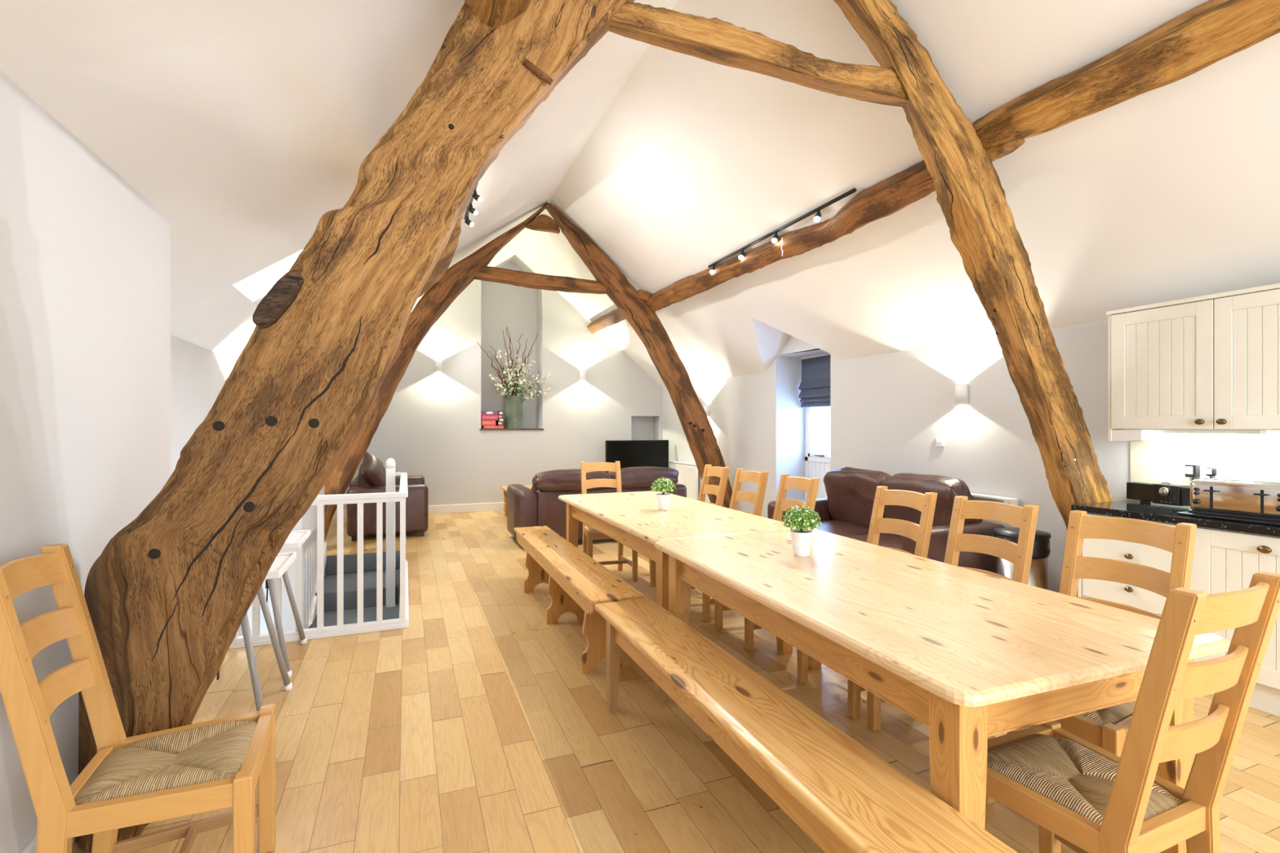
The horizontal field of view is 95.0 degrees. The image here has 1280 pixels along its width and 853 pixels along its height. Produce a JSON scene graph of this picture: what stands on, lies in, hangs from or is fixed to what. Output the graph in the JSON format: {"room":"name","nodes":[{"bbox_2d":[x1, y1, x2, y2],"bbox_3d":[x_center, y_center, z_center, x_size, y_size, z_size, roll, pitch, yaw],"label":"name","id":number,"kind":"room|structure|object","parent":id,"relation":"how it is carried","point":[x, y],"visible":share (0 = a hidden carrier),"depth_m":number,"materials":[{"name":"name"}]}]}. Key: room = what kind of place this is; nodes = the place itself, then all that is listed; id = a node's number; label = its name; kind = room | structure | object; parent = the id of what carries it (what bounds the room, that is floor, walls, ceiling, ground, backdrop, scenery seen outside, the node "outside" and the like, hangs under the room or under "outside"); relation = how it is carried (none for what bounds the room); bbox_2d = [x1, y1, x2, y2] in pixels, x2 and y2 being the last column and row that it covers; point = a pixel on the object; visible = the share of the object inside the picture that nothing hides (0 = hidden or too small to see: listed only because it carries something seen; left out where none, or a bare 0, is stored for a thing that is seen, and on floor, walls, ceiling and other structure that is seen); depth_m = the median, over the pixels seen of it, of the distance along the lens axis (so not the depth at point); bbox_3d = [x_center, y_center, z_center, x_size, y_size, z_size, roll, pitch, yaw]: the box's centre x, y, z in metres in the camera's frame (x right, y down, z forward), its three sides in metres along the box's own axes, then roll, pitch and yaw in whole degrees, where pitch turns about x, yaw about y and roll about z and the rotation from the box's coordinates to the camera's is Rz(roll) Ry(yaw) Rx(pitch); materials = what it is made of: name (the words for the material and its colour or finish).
{"room":"dining room","nodes":[
{"label":"dining room","id":0,"kind":"room"},
{"bbox_2d":[0,71,170,852],"bbox_3d":[-1.467,0.201,-0.026,0.656,2.378,5.840,0,0,-22],"label":"wall","id":1,"kind":"structure","parent":0,"point":[85,256],"depth_m":1.96,"materials":[{"name":"grey paint"}]},
{"bbox_2d":[19,834,75,852],"bbox_3d":[-1.154,1.315,0.099,0.018,0.150,5.840,0,0,-22],"label":"baseboard","id":2,"kind":"structure","parent":1,"relation":"attached to","point":[31,847],"depth_m":1.74,"materials":[{"name":"white paint"}]},
{"bbox_2d":[170,334,243,636],"bbox_3d":[-3.950,1.721,5.604,0.100,4.738,6.460,0,0,-22],"label":"wall","id":3,"kind":"structure","parent":0,"point":[198,374],"depth_m":4.52,"materials":[{"name":"grey paint"}]},
{"bbox_2d":[281,484,324,631],"bbox_3d":[-3.078,2.197,5.409,0.130,3.785,1.770,0,0,-22],"label":"wall","id":4,"kind":"structure","parent":0,"point":[309,518],"depth_m":5.11,"materials":[{"name":"white paint"}]},
{"bbox_2d":[247,574,399,635],"bbox_3d":[-2.814,2.800,5.062,1.607,2.580,2.810,0,0,-22],"label":"wall","id":5,"kind":"structure","parent":0,"point":[263,627],"depth_m":6.04,"materials":[{"name":"white paint"}]},
{"bbox_2d":[308,542,399,628],"bbox_3d":[-2.522,1.975,5.173,0.758,1.490,2.620,0,0,-22],"label":"staircase","id":6,"kind":"structure","parent":5,"relation":"attached to","point":[350,561],"depth_m":5.75,"materials":[{"name":"grey carpet"}]},
{"bbox_2d":[336,261,662,510],"bbox_3d":[-2.425,-0.750,9.935,6.147,4.280,0.450,0,0,-22],"label":"wall","id":7,"kind":"structure","parent":0,"point":[430,426],"depth_m":10.02,"materials":[{"name":"grey paint"}]},
{"bbox_2d":[332,502,504,519],"bbox_3d":[-2.324,1.325,9.723,5.977,0.130,0.018,0,0,-22],"label":"baseboard","id":8,"kind":"structure","parent":7,"relation":"attached to","point":[433,509],"depth_m":9.49,"materials":[{"name":"white paint"}]},
{"bbox_2d":[435,361,442,372],"bbox_3d":[-3.206,-0.955,9.346,0.104,0.160,0.064,0,0,-22],"label":"wall lamp","id":9,"kind":"object","parent":7,"relation":"attached to","point":[438,365],"visible":1,"depth_m":9.32,"materials":[{"name":"white paint"}]},
{"bbox_2d":[481,426,497,428],"bbox_3d":[-2.512,0.011,9.813,0.235,0.048,0.272,0,0,-22],"label":"game","id":10,"kind":"object","parent":7,"relation":"on","point":[482,427],"visible":0.94,"depth_m":9.69,"materials":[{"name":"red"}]},
{"bbox_2d":[480,420,495,425],"bbox_3d":[-2.542,-0.058,9.800,0.225,0.088,0.272,0,0,-22],"label":"game","id":11,"kind":"object","parent":10,"relation":"on","point":[482,422],"visible":0.98,"depth_m":9.68,"materials":[{"name":"red cardboard"}]},
{"bbox_2d":[480,411,497,420],"bbox_3d":[-2.525,-0.177,9.802,0.258,0.148,0.272,0,0,-22],"label":"game","id":12,"kind":"object","parent":11,"relation":"on","point":[485,415],"visible":0.99,"depth_m":9.68,"materials":[{"name":"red cardboard"}]},
{"bbox_2d":[495,410,503,428],"bbox_3d":[-2.360,-0.113,9.868,0.088,0.296,0.272,0,0,-22],"label":"game","id":13,"kind":"object","parent":7,"relation":"on","point":[500,423],"visible":0.94,"depth_m":9.74,"materials":[{"name":"cardboard"}]},
{"bbox_2d":[480,428,543,430],"bbox_3d":[-2.134,0.048,9.805,1.062,0.025,0.046,0,0,-22],"label":"shelf","id":14,"kind":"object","parent":7,"relation":"attached to","point":[480,428],"depth_m":9.78,"materials":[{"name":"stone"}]},
{"bbox_2d":[504,395,523,428],"bbox_3d":[-2.154,-0.241,9.995,0.320,0.552,0.348,0,0,-22],"label":"vase","id":15,"kind":"object","parent":14,"relation":"on","point":[513,406],"visible":0.94,"depth_m":9.86,"materials":[{"name":"green stone"}]},
{"bbox_2d":[476,326,552,401],"bbox_3d":[-2.116,-1.042,9.846,1.231,1.275,0.459,0,0,-22],"label":"branch arrangement","id":16,"kind":"object","parent":15,"relation":"in","point":[513,383],"visible":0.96,"depth_m":9.88,"materials":[{"name":"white plant"}]},
{"bbox_2d":[579,370,585,379],"bbox_3d":[-0.996,-0.895,10.229,0.104,0.160,0.064,0,0,-22],"label":"wall lamp","id":17,"kind":"object","parent":7,"relation":"attached to","point":[582,373],"visible":1,"depth_m":10.20,"materials":[{"name":"white paint"}]},
{"bbox_2d":[0,0,1279,387],"bbox_3d":[-0.227,-1.712,4.217,6.110,2.355,12.800,0,0,-22],"label":"ceiling","id":18,"kind":"structure","parent":0,"point":[245,123],"depth_m":3.44,"materials":[{"name":"beige paint"}]},
{"bbox_2d":[236,249,302,286],"bbox_3d":[-2.627,-1.320,4.335,0.724,0.510,0.615,0,0,-22],"label":"window","id":19,"kind":"structure","parent":18,"relation":"attached to","point":[294,256],"depth_m":4.52,"materials":[{"name":"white glass"}]},
{"bbox_2d":[463,182,482,226],"bbox_3d":[-1.251,-1.997,4.669,0.087,0.124,2.400,0,0,-22],"label":"track light","id":20,"kind":"object","parent":18,"relation":"attached to","point":[477,197],"visible":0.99,"depth_m":5.34,"materials":[{"name":"black metal"}]},
{"bbox_2d":[71,510,1279,852],"bbox_3d":[0.089,1.450,4.290,6.550,0.120,12.900,0,0,-22],"label":"floor","id":21,"kind":"structure","parent":0,"point":[476,725],"depth_m":2.61,"materials":[{"name":"brown wood"}]},
{"bbox_2d":[0,543,275,852],"bbox_3d":[-1.378,0.865,1.631,0.573,1.050,0.454,0,0,-25],"label":"dining chair","id":22,"kind":"object","parent":21,"relation":"on","point":[217,764],"visible":1,"depth_m":1.56,"materials":[{"name":"brown wood"}]},
{"bbox_2d":[217,551,296,711],"bbox_3d":[-1.956,0.970,2.772,0.517,0.839,0.576,0,0,-22],"label":"highchair","id":23,"kind":"object","parent":21,"relation":"on","point":[282,561],"visible":0.15,"depth_m":2.82,"materials":[{"name":"white plastic"}]},
{"bbox_2d":[264,551,296,579],"bbox_3d":[-1.838,0.673,2.819,0.264,0.036,0.434,0,0,-22],"label":"tray","id":24,"kind":"object","parent":23,"relation":"on","point":[282,562],"depth_m":2.83,"materials":[{"name":"white plastic"}]},
{"bbox_2d":[265,529,311,677],"bbox_3d":[-2.251,0.970,3.430,0.517,0.839,0.576,0,0,-22],"label":"highchair","id":25,"kind":"object","parent":21,"relation":"on","point":[295,539],"visible":0.23,"depth_m":3.40,"materials":[{"name":"white plastic"}]},
{"bbox_2d":[280,529,311,549],"bbox_3d":[-2.133,0.673,3.477,0.264,0.036,0.434,0,0,-22],"label":"tray","id":26,"kind":"object","parent":25,"relation":"on","point":[295,539],"depth_m":3.48,"materials":[{"name":"white plastic"}]},
{"bbox_2d":[228,457,408,648],"bbox_3d":[-2.674,1.180,4.698,1.523,1.740,2.010,0,0,-22],"label":"stair railing","id":27,"kind":"object","parent":21,"relation":"on","point":[390,496],"visible":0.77,"depth_m":3.95,"materials":[{"name":"white paint"}]},
{"bbox_2d":[74,0,635,852],"bbox_3d":[-0.697,-0.648,2.412,2.679,4.146,0.297,0,0,-22],"label":"wooden beam","id":28,"kind":"structure","parent":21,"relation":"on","point":[167,597],"depth_m":2.10,"materials":[{"name":"brown wood"}]},
{"bbox_2d":[417,214,462,297],"bbox_3d":[-1.653,-1.434,4.709,0.396,0.614,4.768,0,0,-24],"label":"brace","id":29,"kind":"object","parent":28,"relation":"attached to","point":[438,271],"visible":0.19,"depth_m":4.92,"materials":[{"name":"brown wood"}]},
{"bbox_2d":[464,0,530,29],"bbox_3d":[0.294,-1.699,0.139,0.278,0.251,4.760,0,0,-22],"label":"purlin","id":30,"kind":"object","parent":28,"relation":"attached to","point":[495,14],"visible":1,"depth_m":2.28,"materials":[{"name":"brown wood"}]},
{"bbox_2d":[346,458,428,540],"bbox_3d":[-3.411,0.916,8.027,0.946,0.948,1.720,0,0,-22],"label":"armchair","id":31,"kind":"object","parent":21,"relation":"on","point":[417,500],"visible":0.44,"depth_m":7.30,"materials":[{"name":"brown leather"}]},
{"bbox_2d":[356,462,370,486],"bbox_3d":[-3.540,0.720,7.641,0.309,0.556,0.683,0,0,-22],"label":"cushion","id":32,"kind":"object","parent":31,"relation":"on","point":[361,482],"depth_m":7.32,"materials":[{"name":"brown leather"}]},
{"bbox_2d":[361,451,386,486],"bbox_3d":[-3.349,0.590,7.406,0.288,0.589,0.636,0,0,-12],"label":"cushion","id":33,"kind":"object","parent":31,"relation":"on","point":[374,473],"visible":0.8,"depth_m":7.28,"materials":[{"name":"brown leather"}]},
{"bbox_2d":[324,204,546,540],"bbox_3d":[-2.434,-0.710,6.995,2.733,4.269,0.225,0,0,-22],"label":"blade","id":34,"kind":"object","parent":21,"relation":"on","point":[434,302],"visible":0.68,"depth_m":6.81,"materials":[{"name":"brown wood"}]},
{"bbox_2d":[472,266,607,293],"bbox_3d":[-1.245,-1.862,7.495,1.771,0.219,0.135,0,0,-22],"label":"beam","id":35,"kind":"structure","parent":34,"relation":"attached to","point":[515,277],"depth_m":7.43,"materials":[{"name":"brown wood"}]},
{"bbox_2d":[524,213,559,234],"bbox_3d":[-1.246,-2.605,7.510,0.441,0.205,0.117,0,0,-22],"label":"yoke","id":36,"kind":"object","parent":34,"relation":"attached to","point":[544,223],"visible":1,"depth_m":7.47,"materials":[{"name":"brown wood"}]},
{"bbox_2d":[500,484,532,516],"bbox_3d":[-1.510,1.160,8.787,0.980,0.460,1.150,0,0,-22],"label":"coffee table","id":37,"kind":"object","parent":21,"relation":"on","point":[504,488],"visible":0.12,"depth_m":9.05,"materials":[{"name":"brown wood"}]},
{"bbox_2d":[514,525,644,673],"bbox_3d":[-0.564,1.157,4.298,0.305,0.465,2.420,0,0,-22],"label":"bench","id":38,"kind":"object","parent":21,"relation":"on","point":[576,582],"visible":0.88,"depth_m":3.82,"materials":[{"name":"brown wood"}]},
{"bbox_2d":[506,466,686,541],"bbox_3d":[-0.537,0.940,7.368,2.107,0.901,1.050,0,0,-22],"label":"sofa","id":39,"kind":"object","parent":21,"relation":"on","point":[540,505],"visible":0.53,"depth_m":6.76,"materials":[{"name":"brown leather"}]},
{"bbox_2d":[530,475,537,491],"bbox_3d":[-0.837,0.759,6.999,0.922,0.465,0.301,0,0,-22],"label":"cushion","id":40,"kind":"object","parent":39,"relation":"on","point":[534,488],"depth_m":6.81,"materials":[{"name":"brown leather"}]},
{"bbox_2d":[532,468,611,492],"bbox_3d":[-0.782,0.625,6.816,0.933,0.268,0.206,0,0,-22],"label":"cushion","id":41,"kind":"object","parent":39,"relation":"on","point":[569,480],"depth_m":6.70,"materials":[{"name":"brown leather"}]},
{"bbox_2d":[607,466,679,489],"bbox_3d":[0.032,0.624,7.142,0.953,0.270,0.207,0,0,-22],"label":"cushion","id":42,"kind":"object","parent":39,"relation":"on","point":[632,477],"depth_m":7.05,"materials":[{"name":"brown leather"}]},
{"bbox_2d":[580,461,637,582],"bbox_3d":[-0.316,0.865,5.467,0.454,1.050,0.573,0,0,-16],"label":"dining chair","id":43,"kind":"object","parent":21,"relation":"on","point":[589,534],"visible":0.41,"depth_m":5.61,"materials":[{"name":"brown wood"}]},
{"bbox_2d":[542,202,732,508],"bbox_3d":[0.116,-0.707,7.983,2.893,4.294,0.280,0,0,-22],"label":"blade","id":44,"kind":"object","parent":21,"relation":"on","point":[704,446],"visible":0.84,"depth_m":7.98,"materials":[{"name":"brown wood"}]},
{"bbox_2d":[586,308,626,333],"bbox_3d":[-0.378,-1.724,9.181,0.206,0.223,2.430,0,0,-22],"label":"purlin","id":45,"kind":"object","parent":44,"relation":"attached to","point":[615,316],"visible":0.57,"depth_m":9.42,"materials":[{"name":"brown wood"}]},
{"bbox_2d":[645,160,935,312],"bbox_3d":[1.085,-1.633,5.787,0.264,0.293,4.903,0,0,-23],"label":"purlin","id":46,"kind":"object","parent":44,"relation":"attached to","point":[890,195],"visible":0.9,"depth_m":4.78,"materials":[{"name":"brown wood"}]},
{"bbox_2d":[707,187,856,274],"bbox_3d":[1.156,-1.698,5.361,0.074,0.132,2.238,0,0,-22],"label":"track light","id":47,"kind":"object","parent":46,"relation":"attached to","point":[817,217],"visible":1,"depth_m":5.14,"materials":[{"name":"black metal"}]},
{"bbox_2d":[558,490,805,654],"bbox_3d":[0.139,1.002,4.407,1.010,0.775,2.250,0,0,-22],"label":"dining table","id":48,"kind":"object","parent":21,"relation":"on","point":[634,520],"visible":0.6,"depth_m":3.92,"materials":[{"name":"brown wood"}]},
{"bbox_2d":[650,477,675,510],"bbox_3d":[0.172,0.495,4.332,0.183,0.240,0.185,0,0,38],"label":"potted plant","id":49,"kind":"object","parent":48,"relation":"on","point":[663,499],"visible":1,"depth_m":4.29,"materials":[{"name":"green plant"}]},
{"bbox_2d":[649,464,729,586],"bbox_3d":[0.431,0.865,4.994,0.573,1.050,0.454,0,0,-19],"label":"dining chair","id":50,"kind":"object","parent":21,"relation":"on","point":[719,491],"visible":0.29,"depth_m":5.08,"materials":[{"name":"brown wood"}]},
{"bbox_2d":[691,468,768,622],"bbox_3d":[0.643,0.865,4.479,0.573,1.050,0.454,0,0,-22],"label":"dining chair","id":51,"kind":"object","parent":21,"relation":"on","point":[757,499],"visible":0.34,"depth_m":4.49,"materials":[{"name":"brown wood"}]},
{"bbox_2d":[715,474,819,650],"bbox_3d":[0.862,0.865,3.944,0.573,1.050,0.454,0,0,-19],"label":"dining chair","id":52,"kind":"object","parent":21,"relation":"on","point":[811,486],"visible":0.23,"depth_m":4.03,"materials":[{"name":"brown wood"}]},
{"bbox_2d":[594,597,1017,852],"bbox_3d":[0.318,1.157,2.109,0.315,0.465,2.190,0,0,-22],"label":"bench","id":53,"kind":"object","parent":21,"relation":"on","point":[846,797],"visible":1,"depth_m":1.71,"materials":[{"name":"brown wood"}]},
{"bbox_2d":[796,485,937,719],"bbox_3d":[1.203,0.865,3.091,0.573,1.050,0.454,0,0,-20],"label":"dining chair","id":54,"kind":"object","parent":21,"relation":"on","point":[925,503],"visible":0.42,"depth_m":3.16,"materials":[{"name":"brown wood"}]},
{"bbox_2d":[767,466,1004,573],"bbox_3d":[2.045,0.895,5.211,0.914,0.989,1.950,0,0,-22],"label":"sofa","id":55,"kind":"object","parent":21,"relation":"on","point":[847,508],"visible":0.48,"depth_m":5.04,"materials":[{"name":"brown leather"}]},
{"bbox_2d":[810,520,869,537],"bbox_3d":[1.828,1.035,5.532,0.749,0.214,0.780,0,0,-22],"label":"seat cushion","id":56,"kind":"object","parent":55,"relation":"on","point":[845,528],"depth_m":5.40,"materials":[{"name":"brown leather"}]},
{"bbox_2d":[822,466,892,527],"bbox_3d":[2.135,0.699,5.651,0.314,0.598,0.835,0,0,-22],"label":"cushion","id":57,"kind":"object","parent":55,"relation":"on","point":[851,492],"depth_m":5.60,"materials":[{"name":"brown leather"}]},
{"bbox_2d":[880,473,977,526],"bbox_3d":[2.415,0.701,4.954,0.315,0.598,0.824,0,0,-22],"label":"cushion","id":58,"kind":"object","parent":55,"relation":"on","point":[946,488],"depth_m":4.77,"materials":[{"name":"brown leather"}]},
{"bbox_2d":[654,529,1230,852],"bbox_3d":[0.899,1.002,2.433,1.065,0.775,1.955,0,0,-20],"label":"dining table","id":59,"kind":"object","parent":21,"relation":"on","point":[971,656],"visible":0.78,"depth_m":1.79,"materials":[{"name":"brown wood"}]},
{"bbox_2d":[781,504,822,556],"bbox_3d":[0.770,0.495,2.802,0.183,0.240,0.185,0,0,-45],"label":"potted plant","id":60,"kind":"object","parent":59,"relation":"on","point":[801,538],"visible":1,"depth_m":2.76,"materials":[{"name":"green plant"}]},
{"bbox_2d":[866,495,1039,733],"bbox_3d":[1.397,0.865,2.605,0.573,1.050,0.454,0,0,-22],"label":"dining chair","id":61,"kind":"object","parent":21,"relation":"on","point":[1025,517],"visible":0.32,"depth_m":2.68,"materials":[{"name":"brown wood"}]},
{"bbox_2d":[833,0,1112,529],"bbox_3d":[1.931,-0.793,3.431,2.806,4.362,0.359,0,0,-22],"label":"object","id":62,"kind":"structure","parent":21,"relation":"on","point":[971,197],"depth_m":3.45,"materials":[{"name":"brown wood"}]},
{"bbox_2d":[607,1,908,107],"bbox_3d":[0.677,-1.867,2.979,1.982,0.196,0.181,0,0,-22],"label":"beam","id":63,"kind":"structure","parent":62,"relation":"attached to","point":[715,40],"depth_m":2.86,"materials":[{"name":"brown wood"}]},
{"bbox_2d":[972,0,1279,148],"bbox_3d":[2.890,-1.657,1.210,0.263,0.266,4.822,0,0,-22],"label":"purlin","id":64,"kind":"object","parent":62,"relation":"attached to","point":[1212,31],"visible":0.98,"depth_m":2.64,"materials":[{"name":"brown wood"}]},
{"bbox_2d":[993,527,1051,590],"bbox_3d":[2.688,1.058,4.133,0.344,0.664,0.344,0,0,-22],"label":"waste bin","id":65,"kind":"object","parent":21,"relation":"on","point":[1038,574],"visible":0.41,"depth_m":4.00,"materials":[{"name":"metal"}]},
{"bbox_2d":[985,510,1196,804],"bbox_3d":[1.609,0.865,2.101,0.573,1.050,0.454,0,0,-25],"label":"dining chair","id":66,"kind":"object","parent":21,"relation":"on","point":[1107,728],"visible":0.36,"depth_m":2.13,"materials":[{"name":"brown wood"}]},
{"bbox_2d":[1077,512,1176,616],"bbox_3d":[3.040,0.956,3.447,0.609,0.868,0.545,0,0,-22],"label":"base cabinet","id":67,"kind":"object","parent":21,"relation":"on","point":[1126,551],"visible":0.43,"depth_m":3.36,"materials":[{"name":"beige paint"}]},
{"bbox_2d":[986,571,1279,852],"bbox_3d":[1.197,0.865,1.513,0.454,1.050,0.573,0,0,-23],"label":"dining chair","id":68,"kind":"object","parent":21,"relation":"on","point":[1082,796],"visible":0.92,"depth_m":1.37,"materials":[{"name":"brown wood"}]},
{"bbox_2d":[1190,526,1279,716],"bbox_3d":[3.254,0.956,2.909,0.611,0.868,0.607,0,0,-22],"label":"base cabinet","id":69,"kind":"object","parent":21,"relation":"on","point":[1224,561],"visible":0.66,"depth_m":2.90,"materials":[{"name":"beige paint"}]},
{"bbox_3d":[3.477,0.956,2.352,0.611,0.868,0.587,0,0,-22],"label":"base cabinet","id":70,"kind":"object","parent":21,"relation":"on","visible":0},
{"bbox_2d":[1071,500,1279,537],"bbox_3d":[3.267,0.500,2.896,0.598,0.040,1.792,0,0,-22],"label":"countertop","id":71,"kind":"structure","parent":70,"relation":"on","point":[1135,509],"depth_m":3.25,"materials":[{"name":"black stone"}]},
{"bbox_2d":[1126,482,1190,506],"bbox_3d":[3.195,0.416,3.537,0.100,0.128,0.490,0,0,-10],"label":"radio","id":72,"kind":"object","parent":71,"relation":"on","point":[1163,494],"visible":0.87,"depth_m":3.56,"materials":[{"name":"black plastic"}]},
{"bbox_2d":[1176,511,1279,525],"bbox_3d":[3.142,0.472,2.971,0.240,0.012,0.585,0,0,-22],"label":"tray","id":73,"kind":"object","parent":71,"relation":"on","point":[1185,513],"visible":0.48,"depth_m":2.99,"materials":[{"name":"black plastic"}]},
{"bbox_2d":[1187,478,1279,522],"bbox_3d":[3.114,0.375,3.031,0.216,0.182,0.385,0,0,-28],"label":"toaster","id":74,"kind":"object","parent":73,"relation":"on","point":[1248,500],"visible":1,"depth_m":3.00,"materials":[{"name":"silver metal"}]},
{"bbox_3d":[-0.047,1.125,10.138,1.100,0.530,0.458,0,0,-22],"label":"tv cabinet","id":75,"kind":"object","parent":21,"relation":"on","visible":0},
{"bbox_2d":[604,440,668,472],"bbox_3d":[-0.040,0.545,10.107,1.150,0.620,0.240,0,0,-20],"label":"television","id":76,"kind":"object","parent":75,"relation":"on","point":[630,453],"visible":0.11,"depth_m":10.08,"materials":[{"name":"black plastic"}]},
{"bbox_2d":[662,320,1140,596],"bbox_3d":[2.944,0.060,5.216,0.520,2.661,12.300,0,0,-22],"label":"wall","id":77,"kind":"structure","parent":0,"point":[888,411],"depth_m":5.41,"materials":[{"name":"grey paint"}]},
{"bbox_2d":[668,460,697,500],"bbox_3d":[0.705,0.897,9.975,0.105,0.586,1.200,0,0,-22],"label":"radiator","id":78,"kind":"object","parent":77,"relation":"attached to","point":[688,472],"visible":0.55,"depth_m":9.64,"materials":[{"name":"white metal"}]},
{"bbox_2d":[668,460,696,465],"bbox_3d":[0.698,0.615,9.972,0.090,0.022,1.200,0,0,-22],"label":"grille","id":79,"kind":"object","parent":78,"relation":"attached to","point":[670,462],"depth_m":9.96,"materials":[{"name":"white paint"}]},
{"bbox_2d":[704,405,709,415],"bbox_3d":[1.040,-0.250,9.193,0.064,0.160,0.104,0,0,-22],"label":"wall lamp","id":80,"kind":"object","parent":77,"relation":"attached to","point":[706,407],"visible":0.83,"depth_m":9.15,"materials":[{"name":"white paint"}]},
{"bbox_2d":[798,352,830,408],"bbox_3d":[2.283,-0.568,7.173,0.095,0.652,1.002,0,0,-22],"label":"blind","id":81,"kind":"object","parent":77,"relation":"attached to","point":[815,384],"visible":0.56,"depth_m":7.36,"materials":[{"name":"fabric"}]},
{"bbox_2d":[804,406,830,498],"bbox_3d":[2.363,0.247,7.208,0.101,2.285,1.037,0,0,-22],"label":"glazed door","id":82,"kind":"structure","parent":77,"relation":"in","point":[817,420],"depth_m":7.47,"materials":[{"name":"white paint"}]},
{"bbox_2d":[935,436,944,446],"bbox_3d":[2.660,0.135,5.205,0.015,0.086,0.086,0,0,-22],"label":"light switch","id":83,"kind":"object","parent":77,"relation":"attached to","point":[940,441],"visible":1,"depth_m":5.20,"materials":[{"name":"white plastic"}]},
{"bbox_2d":[955,384,968,404],"bbox_3d":[2.721,-0.275,4.987,0.064,0.160,0.104,0,0,-22],"label":"wall lamp","id":84,"kind":"object","parent":77,"relation":"attached to","point":[961,390],"visible":1,"depth_m":4.95,"materials":[{"name":"white paint"}]},
{"bbox_2d":[970,493,1017,527],"bbox_3d":[2.801,0.743,4.741,0.097,0.375,0.495,0,0,-22],"label":"heater","id":85,"kind":"object","parent":77,"relation":"attached to","point":[1014,501],"visible":0.25,"depth_m":4.62,"materials":[{"name":"white paint"}]},
{"bbox_2d":[973,496,1004,502],"bbox_3d":[2.756,0.593,4.753,0.004,0.035,0.400,0,0,-22],"label":"grille","id":86,"kind":"object","parent":85,"relation":"attached to","point":[995,499],"depth_m":4.67,"materials":[{"name":"white metal"}]},
{"bbox_2d":[1106,283,1279,440],"bbox_3d":[3.340,-0.314,3.017,0.373,0.808,1.522,0,0,-22],"label":"upper cabinet","id":87,"kind":"object","parent":77,"relation":"attached to","point":[1211,362],"visible":1,"depth_m":3.25,"materials":[{"name":"beige paint"}]},
{"bbox_2d":[1143,429,1266,439],"bbox_3d":[3.226,0.043,3.379,0.060,0.049,0.540,0,0,-22],"label":"light","id":88,"kind":"object","parent":87,"relation":"attached to","point":[1188,433],"visible":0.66,"depth_m":3.34,"materials":[{"name":"white paint"}]},
{"bbox_2d":[1129,430,1279,500],"bbox_3d":[3.542,0.249,3.006,0.009,0.460,1.792,0,0,-22],"label":"backsplash","id":89,"kind":"structure","parent":77,"relation":"attached to","point":[1159,460],"depth_m":3.47,"materials":[{"name":"tile"}]},
{"bbox_2d":[1161,464,1199,484],"bbox_3d":[3.269,0.303,3.562,0.062,0.149,0.184,0,0,-22],"label":"plug","id":90,"kind":"object","parent":89,"relation":"attached to","point":[1193,471],"visible":0.79,"depth_m":3.48,"materials":[{"name":"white plastic"}]},
{"bbox_2d":[1188,463,1221,479],"bbox_3d":[3.344,0.270,3.475,0.009,0.088,0.148,0,0,-22],"label":"wall socket","id":91,"kind":"object","parent":89,"relation":"attached to","point":[1202,467],"visible":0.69,"depth_m":3.46,"materials":[{"name":"white plastic"}]},
{"bbox_2d":[1204,467,1217,478],"bbox_3d":[3.337,0.348,3.429,0.035,0.216,0.048,0,0,-22],"label":"plug","id":92,"kind":"object","parent":89,"relation":"attached to","point":[1210,472],"visible":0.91,"depth_m":3.42,"materials":[{"name":"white plastic"}]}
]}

